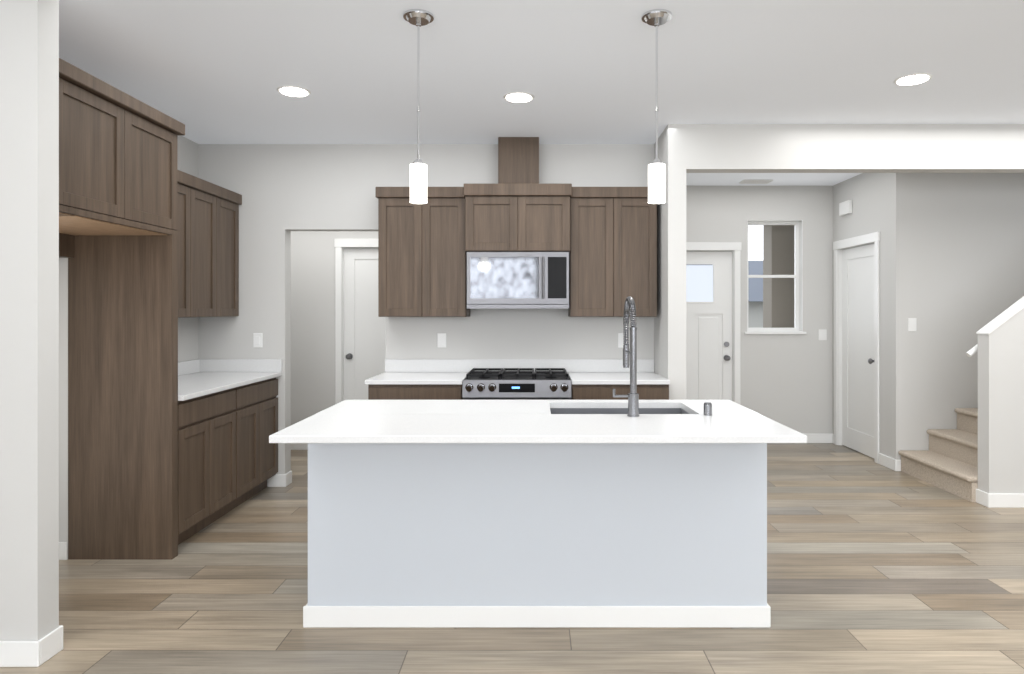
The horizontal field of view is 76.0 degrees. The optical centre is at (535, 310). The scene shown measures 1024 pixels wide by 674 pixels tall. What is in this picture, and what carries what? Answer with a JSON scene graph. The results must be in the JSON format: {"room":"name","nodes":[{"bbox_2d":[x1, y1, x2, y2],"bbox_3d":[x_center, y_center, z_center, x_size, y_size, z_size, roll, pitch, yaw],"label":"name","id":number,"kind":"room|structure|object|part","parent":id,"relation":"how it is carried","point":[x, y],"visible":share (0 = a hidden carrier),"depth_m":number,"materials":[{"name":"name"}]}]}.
{"room":"kitchen","nodes":[
{"label":"kitchen","id":0,"kind":"room"},
{"bbox_2d":[0,443,1023,673],"bbox_3d":[0.100,1.430,2.250,10.600,0.060,11.900,0,0,0],"label":"floor","id":1,"kind":"structure","parent":0,"point":[873,567],"depth_m":3.08,"materials":[{"name":"brown wood"}]},
{"bbox_2d":[59,58,184,559],"bbox_3d":[-2.354,0.163,3.239,0.668,2.475,1.073,0,0,0],"label":"surround","id":2,"kind":"object","parent":1,"relation":"on","point":[118,197],"visible":0.81,"depth_m":3.69,"materials":[{"name":"brown wood"}]},
{"bbox_3d":[-2.060,-0.733,3.265,0.020,0.544,0.964,0,0,0],"label":"door","id":3,"kind":"part","parent":2,"relation":"part of","materials":[{"name":"brown wood"}]},
{"bbox_2d":[178,387,241,544],"bbox_3d":[-2.369,0.958,4.150,0.638,0.884,0.796,0,0,0],"label":"base cabinet","id":4,"kind":"object","parent":1,"relation":"on","point":[227,428],"depth_m":4.11,"materials":[{"name":"brown wood"}]},
{"bbox_2d":[178,371,281,402],"bbox_3d":[-2.354,0.499,4.484,0.668,0.030,1.464,0,0,0],"label":"countertop","id":5,"kind":"structure","parent":4,"relation":"on","point":[201,383],"depth_m":4.57,"materials":[{"name":"white stone"}]},
{"bbox_2d":[242,375,281,502],"bbox_3d":[-2.369,0.958,4.818,0.638,0.884,0.796,0,0,0],"label":"base cabinet","id":6,"kind":"object","parent":1,"relation":"on","point":[259,400],"depth_m":4.86,"materials":[{"name":"brown wood"}]},
{"bbox_2d":[365,383,462,399],"bbox_3d":[-0.849,0.958,4.903,0.662,0.884,0.627,0,0,0],"label":"base cabinet","id":7,"kind":"object","parent":1,"relation":"on","point":[376,391],"depth_m":4.59,"materials":[{"name":"brown wood"}]},
{"bbox_2d":[365,371,468,382],"bbox_3d":[-0.858,0.499,4.900,0.684,0.030,0.632,0,0,0],"label":"countertop","id":8,"kind":"structure","parent":7,"relation":"on","point":[388,376],"depth_m":4.78,"materials":[{"name":"white stone"}]},
{"bbox_2d":[462,368,570,399],"bbox_3d":[-0.133,0.923,4.827,0.758,0.953,0.627,0,0,0],"label":"range","id":9,"kind":"object","parent":1,"relation":"on","point":[515,384],"visible":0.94,"depth_m":4.57,"materials":[{"name":"silver metal"}]},
{"bbox_3d":[-0.133,0.531,4.548,0.718,0.056,0.046,0,0,0],"label":"knob","id":10,"kind":"part","parent":9,"relation":"part of","materials":[{"name":"silver metal"}]},
{"bbox_3d":[-0.133,0.802,4.559,0.578,0.595,0.012,0,0,0],"label":"glass","id":11,"kind":"part","parent":9,"relation":"part of","materials":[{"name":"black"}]},
{"bbox_2d":[464,368,570,381],"bbox_3d":[-0.133,0.471,4.870,0.746,0.048,0.530,0,0,0],"label":"cooktop","id":12,"kind":"object","parent":9,"relation":"in","point":[476,373],"depth_m":4.75,"materials":[{"name":"black metal"}]},
{"bbox_2d":[303,404,770,627],"bbox_3d":[0.003,0.959,3.227,2.067,0.884,0.667,0,0,0],"label":"kitchen island","id":13,"kind":"object","parent":1,"relation":"on","point":[516,514],"depth_m":2.90,"materials":[{"name":"white quartz"},{"name":"paint"}]},
{"bbox_2d":[269,412,806,443],"bbox_3d":[0.008,0.499,2.817,2.096,0.030,0.537,0,0,0],"label":"island countertop","id":14,"kind":"structure","parent":13,"relation":"on","point":[322,427],"depth_m":2.70,"materials":[{"name":"white stone"}]},
{"bbox_2d":[613,296,711,416],"bbox_3d":[0.586,0.207,3.135,0.465,0.554,0.285,0,0,0],"label":"faucet","id":15,"kind":"object","parent":14,"relation":"on","point":[630,357],"visible":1,"depth_m":3.01,"materials":[{"name":"silver metal"}]},
{"bbox_2d":[568,375,669,399],"bbox_3d":[0.594,0.958,4.903,0.684,0.884,0.627,0,0,0],"label":"base cabinet","id":16,"kind":"object","parent":1,"relation":"on","point":[579,391],"depth_m":4.59,"materials":[{"name":"brown wood"}]},
{"bbox_2d":[567,371,668,382],"bbox_3d":[0.594,0.499,4.900,0.688,0.030,0.632,0,0,0],"label":"countertop","id":17,"kind":"structure","parent":16,"relation":"on","point":[575,376],"depth_m":4.78,"materials":[{"name":"white stone"}]},
{"bbox_2d":[898,408,977,501],"bbox_3d":[4.156,0.660,5.261,1.988,1.480,0.935,0,0,0],"label":"stairs","id":18,"kind":"structure","parent":1,"relation":"on","point":[947,461],"depth_m":5.34,"materials":[{"name":"carpet"}]},
{"bbox_2d":[0,0,1023,640],"bbox_3d":[0.100,0.035,2.250,10.600,2.730,11.900,0,0,0],"label":"wall","id":19,"kind":"structure","parent":0,"point":[952,264],"depth_m":5.22,"materials":[{"name":"grey paint"}]},
{"bbox_2d":[0,636,45,666],"bbox_3d":[-3.477,1.350,2.580,3.045,0.100,0.015,0,0,0],"label":"baseboard","id":20,"kind":"structure","parent":19,"relation":"attached to","point":[41,651],"depth_m":2.57,"materials":[{"name":"white wood"}]},
{"bbox_2d":[59,542,66,559],"bbox_3d":[-2.675,1.350,3.200,0.030,0.100,0.978,0,0,0],"label":"baseboard","id":21,"kind":"structure","parent":19,"relation":"attached to","point":[62,545],"depth_m":3.68,"materials":[{"name":"white wood"}]},
{"bbox_2d":[178,359,197,374],"bbox_3d":[-2.678,0.434,4.484,0.020,0.101,1.464,0,0,0],"label":"backsplash","id":22,"kind":"structure","parent":19,"relation":"attached to","point":[186,367],"depth_m":5.01,"materials":[{"name":"white stone"}]},
{"bbox_2d":[175,170,241,317],"bbox_3d":[-2.514,-0.441,4.484,0.348,0.969,1.464,0,0,0],"label":"upper cabinet","id":23,"kind":"object","parent":19,"relation":"attached to","point":[208,249],"visible":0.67,"depth_m":4.71,"materials":[{"name":"brown wood"}]},
{"bbox_2d":[198,359,281,370],"bbox_3d":[-2.344,0.434,5.206,0.647,0.101,0.020,0,0,0],"label":"backsplash","id":24,"kind":"structure","parent":19,"relation":"attached to","point":[203,364],"depth_m":5.20,"materials":[{"name":"white stone"}]},
{"bbox_2d":[253,333,261,347],"bbox_3d":[-2.215,0.233,5.216,0.072,0.115,0.009,0,0,0],"label":"outlet","id":25,"kind":"object","parent":19,"relation":"attached to","point":[257,340],"depth_m":5.21,"materials":[{"name":"white plastic"}]},
{"bbox_2d":[291,443,307,449],"bbox_3d":[-2.715,1.350,6.604,1.370,0.100,0.012,0,0,0],"label":"baseboard","id":26,"kind":"structure","parent":19,"relation":"attached to","point":[294,446],"depth_m":6.60,"materials":[{"name":"white wood"}]},
{"bbox_2d":[334,239,377,404],"bbox_3d":[-1.575,0.336,6.641,0.910,2.128,0.099,0,0,0],"label":"door frame","id":27,"kind":"structure","parent":19,"relation":"attached to","point":[339,244],"depth_m":6.59,"materials":[{"name":"white wood"}]},
{"bbox_2d":[344,248,384,399],"bbox_3d":[-1.575,0.378,6.668,0.754,2.028,0.035,0,0,0],"label":"pantry door","id":28,"kind":"structure","parent":19,"relation":"in","point":[364,334],"depth_m":6.66,"materials":[{"name":"white wood"}]},
{"bbox_2d":[346,353,352,358],"bbox_3d":[-1.890,0.460,6.611,0.062,0.062,0.078,0,0,0],"label":"door knob","id":29,"kind":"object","parent":28,"relation":"attached to","point":[349,356],"depth_m":6.58,"materials":[{"name":"silver metal"}]},
{"bbox_2d":[437,333,445,347],"bbox_3d":[-0.750,0.233,5.216,0.072,0.115,0.009,0,0,0],"label":"outlet","id":30,"kind":"object","parent":19,"relation":"attached to","point":[441,337],"depth_m":5.21,"materials":[{"name":"white plastic"}]},
{"bbox_2d":[375,137,656,316],"bbox_3d":[-0.138,-0.642,5.003,2.115,1.372,0.427,0,0,0],"label":"upper cabinets","id":31,"kind":"object","parent":19,"relation":"attached to","point":[605,238],"visible":0.96,"depth_m":4.89,"materials":[{"name":"brown wood"}]},
{"bbox_2d":[466,252,568,308],"bbox_3d":[-0.134,-0.228,5.000,0.758,0.420,0.433,0,0,0],"label":"microwave","id":32,"kind":"object","parent":19,"relation":"attached to","point":[517,280],"visible":1,"depth_m":4.82,"materials":[{"name":"silver metal"}]},
{"bbox_3d":[-0.231,-0.245,4.821,0.505,0.305,0.002,0,0,0],"label":"glass","id":33,"kind":"part","parent":32,"relation":"part of","materials":[{"name":"glass"}]},
{"bbox_3d":[0.156,-0.245,4.821,0.138,0.305,0.002,0,0,0],"label":"panel","id":34,"kind":"part","parent":32,"relation":"part of","materials":[{"name":"black glass"}]},
{"bbox_2d":[385,359,652,370],"bbox_3d":[-0.131,0.434,5.206,2.138,0.101,0.020,0,0,0],"label":"backsplash","id":35,"kind":"structure","parent":19,"relation":"attached to","point":[390,364],"depth_m":5.20,"materials":[{"name":"white stone"}]},
{"bbox_2d":[618,333,623,347],"bbox_3d":[0.690,0.233,5.216,0.072,0.115,0.009,0,0,0],"label":"outlet","id":36,"kind":"object","parent":19,"relation":"attached to","point":[620,335],"depth_m":5.21,"materials":[{"name":"white plastic"}]},
{"bbox_2d":[686,251,731,400],"bbox_3d":[1.645,0.378,7.019,0.904,2.028,0.050,0,0,0],"label":"front door","id":37,"kind":"structure","parent":19,"relation":"in","point":[708,335],"depth_m":7.00,"materials":[{"name":"white wood"}]},
{"bbox_2d":[686,265,712,301],"bbox_3d":[1.645,-0.292,7.023,0.502,0.398,0.006,0,0,0],"label":"window","id":38,"kind":"structure","parent":37,"relation":"attached to","point":[699,283],"depth_m":7.02,"materials":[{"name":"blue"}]},
{"bbox_2d":[724,342,730,360],"bbox_3d":[2.035,0.429,6.961,0.062,0.204,0.078,0,0,0],"label":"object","id":39,"kind":"structure","parent":37,"relation":"attached to","point":[727,357],"depth_m":6.99,"materials":[{"name":"silver metal"}]},
{"bbox_2d":[686,242,740,403],"bbox_3d":[1.645,0.336,6.990,1.060,2.128,0.119,0,0,0],"label":"door frame","id":40,"kind":"structure","parent":19,"relation":"attached to","point":[735,247],"depth_m":6.93,"materials":[{"name":"white wood"}]},
{"bbox_2d":[744,220,805,333],"bbox_3d":[2.535,-0.360,7.000,0.650,1.211,0.150,0,0,0],"label":"window","id":41,"kind":"structure","parent":19,"relation":"in","point":[797,276],"depth_m":7.03,"materials":[{"name":"white wood"}]},
{"bbox_2d":[804,434,833,443],"bbox_3d":[2.661,1.350,6.936,0.978,0.100,0.027,0,0,0],"label":"baseboard","id":42,"kind":"structure","parent":19,"relation":"attached to","point":[811,438],"depth_m":6.94,"materials":[{"name":"white wood"}]},
{"bbox_2d":[819,329,826,339],"bbox_3d":[3.040,0.254,6.946,0.085,0.115,0.008,0,0,0],"label":"light switch","id":43,"kind":"object","parent":19,"relation":"attached to","point":[822,332],"depth_m":6.94,"materials":[{"name":"white plastic"}]},
{"bbox_2d":[839,200,851,215],"bbox_3d":[3.129,-1.040,6.620,0.042,0.130,0.200,0,0,0],"label":"door chime","id":44,"kind":"object","parent":19,"relation":"attached to","point":[845,207],"visible":1,"depth_m":6.58,"materials":[{"name":"white plastic"}]},
{"bbox_2d":[833,231,879,463],"bbox_3d":[3.191,0.336,6.450,0.119,2.128,0.910,0,0,0],"label":"door frame","id":45,"kind":"structure","parent":19,"relation":"attached to","point":[874,237],"depth_m":6.83,"materials":[{"name":"white wood"}]},
{"bbox_2d":[842,244,873,457],"bbox_3d":[3.208,0.378,6.450,0.035,2.028,0.754,0,0,0],"label":"closet door","id":46,"kind":"structure","parent":19,"relation":"in","point":[857,348],"depth_m":6.50,"materials":[{"name":"white wood"}]},
{"bbox_2d":[879,453,899,470],"bbox_3d":[3.149,1.350,5.856,0.022,0.100,0.277,0,0,0],"label":"baseboard","id":47,"kind":"structure","parent":19,"relation":"attached to","point":[893,464],"depth_m":5.81,"materials":[{"name":"white wood"}]},
{"bbox_2d":[908,318,915,330],"bbox_3d":[3.290,0.119,5.725,0.072,0.115,0.008,0,0,0],"label":"light switch","id":48,"kind":"object","parent":19,"relation":"attached to","point":[911,321],"depth_m":5.72,"materials":[{"name":"white plastic"}]},
{"bbox_2d":[59,0,1023,185],"bbox_3d":[0.100,-1.380,2.250,10.600,0.100,11.900,0,0,0],"label":"ceiling","id":49,"kind":"structure","parent":0,"point":[222,71],"depth_m":3.55,"materials":[{"name":"white paint"}]},
{"bbox_2d":[277,86,310,96],"bbox_3d":[-1.463,-1.325,3.960,0.196,0.008,0.196,0,0,0],"label":"recessed light","id":50,"kind":"object","parent":49,"relation":"in","point":[295,91],"visible":1,"depth_m":3.94,"materials":[{"name":"white plastic"}]},
{"bbox_2d":[403,9,433,203],"bbox_3d":[-0.529,-0.909,2.950,0.136,0.840,0.136,0,0,0],"label":"pendant light","id":51,"kind":"object","parent":49,"relation":"hanging from","point":[418,18],"visible":1,"depth_m":2.93,"materials":[{"name":"white glass"}]},
{"bbox_3d":[-0.529,-0.574,2.950,0.078,0.169,0.078,0,0,0],"label":"lamp shade","id":52,"kind":"part","parent":51,"relation":"part of","materials":[{"name":"white glass"}]},
{"bbox_2d":[503,92,534,102],"bbox_3d":[-0.106,-1.325,4.070,0.196,0.008,0.196,0,0,0],"label":"recessed light","id":53,"kind":"object","parent":49,"relation":"in","point":[519,97],"visible":1,"depth_m":4.05,"materials":[{"name":"white plastic"}]},
{"bbox_2d":[642,9,671,203],"bbox_3d":[0.544,-0.909,2.950,0.136,0.840,0.136,0,0,0],"label":"pendant light","id":54,"kind":"object","parent":49,"relation":"hanging from","point":[656,18],"visible":0.98,"depth_m":2.92,"materials":[{"name":"white glass"}]},
{"bbox_3d":[0.544,-0.574,2.950,0.078,0.169,0.078,0,0,0],"label":"lamp shade","id":55,"kind":"part","parent":54,"relation":"part of","materials":[{"name":"white glass"}]},
{"bbox_2d":[739,180,772,183],"bbox_3d":[2.250,-1.322,6.700,0.300,0.016,0.160,0,0,0],"label":"ceiling vent","id":56,"kind":"object","parent":49,"relation":"in","point":[755,181],"visible":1,"depth_m":6.68,"materials":[{"name":"white metal"}]},
{"bbox_2d":[686,124,1023,172],"bbox_3d":[3.135,-1.169,4.725,4.130,0.319,0.130,0,0,0],"label":"beam","id":57,"kind":"structure","parent":49,"relation":"attached to","point":[854,148],"depth_m":4.66,"materials":[{"name":"grey paint"}]},
{"bbox_2d":[893,73,932,85],"bbox_3d":[2.160,-1.325,3.755,0.196,0.008,0.196,0,0,0],"label":"recessed light","id":58,"kind":"object","parent":49,"relation":"in","point":[913,79],"visible":1,"depth_m":3.74,"materials":[{"name":"white plastic"}]},
{"bbox_2d":[978,308,1023,492],"bbox_3d":[3.840,0.318,4.730,1.220,2.164,0.120,0,0,0],"label":"wall","id":59,"kind":"structure","parent":0,"point":[1001,409],"depth_m":4.67,"materials":[{"name":"grey paint"}]},
{"bbox_2d":[966,344,977,356],"bbox_3d":[3.850,-0.184,4.833,1.325,1.051,0.075,0,0,0],"label":"handrail","id":60,"kind":"object","parent":59,"relation":"attached to","point":[972,351],"depth_m":4.83,"materials":[{"name":"white wood"}]},
{"bbox_2d":[976,296,1023,334],"bbox_3d":[3.837,-0.304,4.730,1.226,0.944,0.132,0,0,0],"label":"trim","id":61,"kind":"structure","parent":59,"relation":"attached to","point":[1003,317],"depth_m":4.72,"materials":[{"name":"white wood"}]},
{"bbox_2d":[985,492,1023,507],"bbox_3d":[3.834,1.350,4.665,1.232,0.100,0.015,0,0,0],"label":"baseboard","id":62,"kind":"structure","parent":59,"relation":"attached to","point":[992,500],"depth_m":4.66,"materials":[{"name":"white wood"}]},
{"label":"outside","id":63,"kind":"structure","parent":0,"visible":0},
{"bbox_2d":[748,225,762,259],"bbox_3d":[3.000,-4.100,26.050,22.000,17.000,0.100,0,0,0],"label":"sky","id":64,"kind":"structure","parent":63,"point":[755,242],"depth_m":26.00,"materials":[{"name":"white"}]},
{"bbox_3d":[3.000,1.625,17.150,18.000,0.050,17.700,0,0,0],"label":"ground","id":65,"kind":"structure","parent":0,"visible":0},
{"bbox_2d":[748,302,762,327],"bbox_3d":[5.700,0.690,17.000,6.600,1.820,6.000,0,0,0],"label":"house","id":66,"kind":"object","parent":65,"relation":"on","point":[755,314],"visible":0.07,"depth_m":14.00,"materials":[{"name":"grey"}]},
{"bbox_2d":[748,260,762,301],"bbox_3d":[5.700,-0.775,15.600,7.000,1.150,3.800,0,0,0],"label":"house roof","id":67,"kind":"structure","parent":66,"relation":"on","point":[755,287],"depth_m":15.23,"materials":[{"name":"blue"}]},
{"bbox_2d":[763,225,793,327],"bbox_3d":[2.900,0.050,8.100,1.400,3.100,0.400,0,0,0],"label":"porch post","id":68,"kind":"object","parent":65,"relation":"on","point":[778,259],"visible":0.11,"depth_m":7.95,"materials":[{"name":"beige wood"}]}
]}

